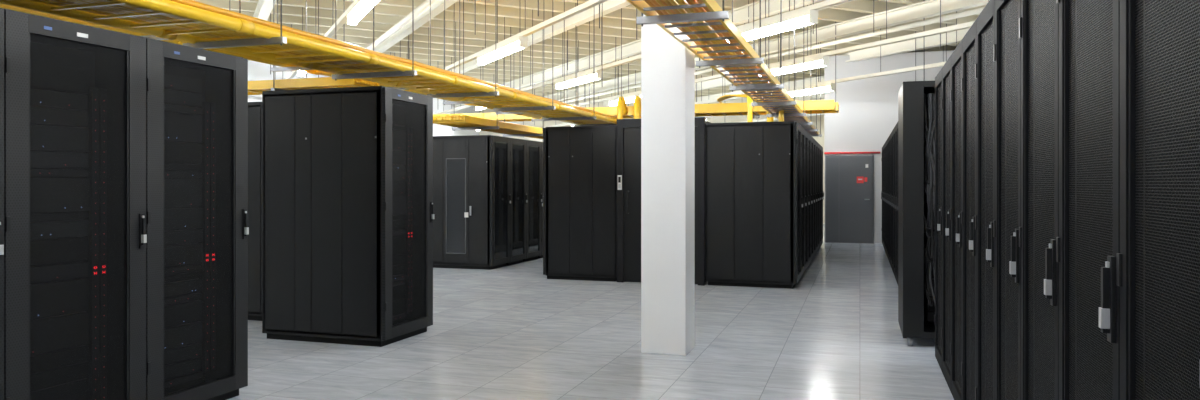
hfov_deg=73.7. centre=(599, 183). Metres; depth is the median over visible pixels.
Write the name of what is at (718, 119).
wall
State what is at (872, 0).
ceiling
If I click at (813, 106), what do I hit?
cable tray
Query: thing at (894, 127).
rack
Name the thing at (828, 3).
track
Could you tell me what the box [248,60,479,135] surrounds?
wall
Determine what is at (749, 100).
cable duct
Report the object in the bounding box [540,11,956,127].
track
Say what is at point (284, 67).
cable
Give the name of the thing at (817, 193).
rack
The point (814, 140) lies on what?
rack
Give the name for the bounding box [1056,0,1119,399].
rack
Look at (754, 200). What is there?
rack
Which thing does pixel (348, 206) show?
rack
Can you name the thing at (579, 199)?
rack
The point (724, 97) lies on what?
cable bundle
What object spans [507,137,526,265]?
rack
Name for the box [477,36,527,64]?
fluorescent light
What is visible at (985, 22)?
rack
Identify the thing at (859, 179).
notice sign
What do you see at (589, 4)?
track
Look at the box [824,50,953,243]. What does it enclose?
wall
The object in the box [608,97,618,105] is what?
fluorescent light
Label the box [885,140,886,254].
rack
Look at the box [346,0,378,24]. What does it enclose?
fluorescent light
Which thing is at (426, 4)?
conduit runs
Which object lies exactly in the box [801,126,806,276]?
rack
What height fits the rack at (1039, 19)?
2.160 m
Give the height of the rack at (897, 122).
2.160 m
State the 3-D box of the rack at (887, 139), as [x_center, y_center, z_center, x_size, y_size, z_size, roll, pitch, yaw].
[5.567,0.270,13.911,1.128,2.160,0.602,0,0,18]
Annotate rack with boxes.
[0,8,146,399]
[0,9,3,399]
[142,37,248,399]
[248,102,261,320]
[262,86,433,346]
[433,135,510,269]
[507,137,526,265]
[523,140,541,261]
[538,142,542,257]
[542,125,616,281]
[705,121,802,288]
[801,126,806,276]
[805,130,809,270]
[808,133,811,265]
[811,136,814,260]
[813,138,816,257]
[816,141,818,252]
[818,143,820,249]
[820,145,822,246]
[821,146,823,244]
[882,145,883,246]
[882,147,882,243]
[883,144,884,248]
[884,142,885,251]
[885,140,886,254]
[886,139,887,256]
[887,137,888,259]
[889,134,890,264]
[890,132,891,267]
[891,129,893,272]
[893,127,894,275]
[895,124,896,280]
[897,122,897,283]
[898,81,934,345]
[934,68,941,370]
[941,56,950,390]
[950,40,961,399]
[961,20,975,399]
[975,0,994,399]
[993,0,1020,399]
[1019,0,1058,399]
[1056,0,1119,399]
[1116,0,1199,399]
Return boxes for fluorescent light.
[297,71,305,75]
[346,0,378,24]
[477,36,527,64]
[555,70,601,89]
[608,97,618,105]
[623,93,640,102]
[727,10,817,41]
[759,56,828,75]
[786,83,834,96]
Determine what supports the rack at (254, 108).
on the floor
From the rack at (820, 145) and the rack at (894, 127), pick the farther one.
the rack at (820, 145)
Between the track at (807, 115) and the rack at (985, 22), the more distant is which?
the track at (807, 115)
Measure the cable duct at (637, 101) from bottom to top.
0.729 m
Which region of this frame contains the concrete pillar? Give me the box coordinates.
[641,0,694,355]
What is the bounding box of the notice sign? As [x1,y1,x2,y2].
[857,164,867,182]
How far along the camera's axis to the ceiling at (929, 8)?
15.73 m
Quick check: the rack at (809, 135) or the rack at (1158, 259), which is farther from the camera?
the rack at (809, 135)
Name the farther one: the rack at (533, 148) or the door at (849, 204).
the door at (849, 204)
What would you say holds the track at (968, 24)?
hanging from the ceiling at (929, 8)
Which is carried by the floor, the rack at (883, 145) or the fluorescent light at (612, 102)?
the rack at (883, 145)
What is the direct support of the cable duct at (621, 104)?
attached to the cable tray at (200, 25)
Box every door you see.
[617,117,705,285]
[825,155,873,243]
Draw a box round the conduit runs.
[329,0,983,113]
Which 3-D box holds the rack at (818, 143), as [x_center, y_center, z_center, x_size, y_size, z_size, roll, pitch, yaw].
[3.748,0.270,15.908,1.218,2.160,0.765,0,0,18]
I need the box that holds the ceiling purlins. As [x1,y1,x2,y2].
[193,0,985,101]
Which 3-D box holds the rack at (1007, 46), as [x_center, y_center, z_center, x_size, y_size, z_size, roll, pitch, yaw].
[2.069,0.270,2.903,1.128,2.160,0.562,0,0,18]
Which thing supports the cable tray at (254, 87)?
hanging from the ceiling at (929, 8)
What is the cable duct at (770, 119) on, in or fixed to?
attached to the cable tray at (813, 106)
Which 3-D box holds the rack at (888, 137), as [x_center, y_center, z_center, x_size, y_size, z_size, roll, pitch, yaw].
[5.382,0.270,13.340,1.128,2.160,0.602,0,0,18]
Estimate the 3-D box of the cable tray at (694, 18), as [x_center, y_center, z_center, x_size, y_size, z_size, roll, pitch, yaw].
[1.633,-2.120,8.407,0.570,2.260,19.001,0,0,18]
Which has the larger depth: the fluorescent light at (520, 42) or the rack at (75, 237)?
the fluorescent light at (520, 42)
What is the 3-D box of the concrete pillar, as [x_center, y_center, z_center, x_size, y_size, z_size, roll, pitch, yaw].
[0.556,-0.950,6.507,0.364,4.600,0.360,0,0,18]
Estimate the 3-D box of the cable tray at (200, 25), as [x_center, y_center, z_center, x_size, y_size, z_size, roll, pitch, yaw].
[-2.190,-2.120,7.336,0.900,2.260,14.602,0,0,18]
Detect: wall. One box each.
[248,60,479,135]
[480,95,823,223]
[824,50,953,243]
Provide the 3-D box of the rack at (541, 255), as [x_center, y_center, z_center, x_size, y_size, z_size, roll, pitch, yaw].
[-1.514,0.290,15.002,1.228,2.120,0.682,0,0,18]
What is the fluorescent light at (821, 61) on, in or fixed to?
hanging from the track at (968, 24)
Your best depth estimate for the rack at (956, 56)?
4.87 m
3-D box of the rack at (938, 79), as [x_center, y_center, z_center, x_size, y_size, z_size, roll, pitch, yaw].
[2.934,0.270,5.566,1.128,2.160,0.562,0,0,18]
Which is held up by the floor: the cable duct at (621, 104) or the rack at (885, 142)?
the rack at (885, 142)
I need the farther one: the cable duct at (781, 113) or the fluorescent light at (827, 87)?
the fluorescent light at (827, 87)
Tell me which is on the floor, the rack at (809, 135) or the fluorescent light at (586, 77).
the rack at (809, 135)
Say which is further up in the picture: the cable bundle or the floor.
the cable bundle
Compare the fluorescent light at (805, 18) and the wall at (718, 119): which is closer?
the fluorescent light at (805, 18)
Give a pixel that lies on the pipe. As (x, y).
(824, 152)
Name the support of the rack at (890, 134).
on the floor
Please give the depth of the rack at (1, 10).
3.65 m
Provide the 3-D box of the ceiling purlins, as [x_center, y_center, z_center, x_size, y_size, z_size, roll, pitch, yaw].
[-0.815,-3.150,13.671,17.985,0.200,30.485,0,0,18]
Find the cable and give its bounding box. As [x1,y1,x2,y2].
[0,0,593,121]
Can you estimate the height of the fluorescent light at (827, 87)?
0.160 m
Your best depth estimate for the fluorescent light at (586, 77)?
15.08 m
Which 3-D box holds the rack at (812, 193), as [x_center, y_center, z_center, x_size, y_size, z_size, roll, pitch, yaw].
[3.041,0.270,13.731,1.218,2.160,0.765,0,0,18]
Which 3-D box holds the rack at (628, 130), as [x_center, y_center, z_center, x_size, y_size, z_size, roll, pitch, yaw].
[0.821,0.230,10.852,1.215,2.240,0.150,0,0,18]
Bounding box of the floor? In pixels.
[227,224,953,399]
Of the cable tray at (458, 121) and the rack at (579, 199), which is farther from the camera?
the cable tray at (458, 121)
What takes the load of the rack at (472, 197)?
on the floor
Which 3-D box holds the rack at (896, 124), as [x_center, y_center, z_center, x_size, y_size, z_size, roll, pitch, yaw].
[4.455,0.270,10.487,1.128,2.160,0.602,0,0,18]
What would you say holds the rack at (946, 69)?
on the floor
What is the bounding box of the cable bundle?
[717,94,795,102]
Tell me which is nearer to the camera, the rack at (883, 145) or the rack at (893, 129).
the rack at (893, 129)
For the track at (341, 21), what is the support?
hanging from the ceiling at (929, 8)
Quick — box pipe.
[824,152,879,153]
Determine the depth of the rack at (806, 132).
12.37 m
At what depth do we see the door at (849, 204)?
18.28 m
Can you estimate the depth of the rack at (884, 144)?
16.00 m
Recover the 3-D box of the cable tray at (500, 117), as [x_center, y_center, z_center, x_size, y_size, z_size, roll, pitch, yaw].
[0.391,-2.310,17.222,9.102,1.880,0.700,0,0,18]
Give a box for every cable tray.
[0,0,621,125]
[248,0,378,94]
[433,17,578,141]
[433,38,838,121]
[587,0,835,117]
[627,0,821,136]
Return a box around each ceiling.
[248,0,987,106]
[872,0,978,15]
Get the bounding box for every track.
[275,0,355,79]
[390,0,607,70]
[436,0,851,113]
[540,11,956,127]
[574,0,988,105]
[744,113,823,121]
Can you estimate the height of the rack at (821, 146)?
2.160 m
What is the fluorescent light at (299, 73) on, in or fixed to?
hanging from the track at (341, 21)
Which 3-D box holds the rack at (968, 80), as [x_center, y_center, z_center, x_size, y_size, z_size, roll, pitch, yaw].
[2.415,0.270,3.968,1.128,2.160,0.562,0,0,18]
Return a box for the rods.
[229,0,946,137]
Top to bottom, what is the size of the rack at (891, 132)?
2.160 m
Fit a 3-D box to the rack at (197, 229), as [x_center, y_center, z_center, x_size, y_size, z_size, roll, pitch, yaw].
[-2.925,0.270,4.933,1.228,2.160,0.767,0,0,18]
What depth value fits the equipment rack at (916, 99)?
6.63 m

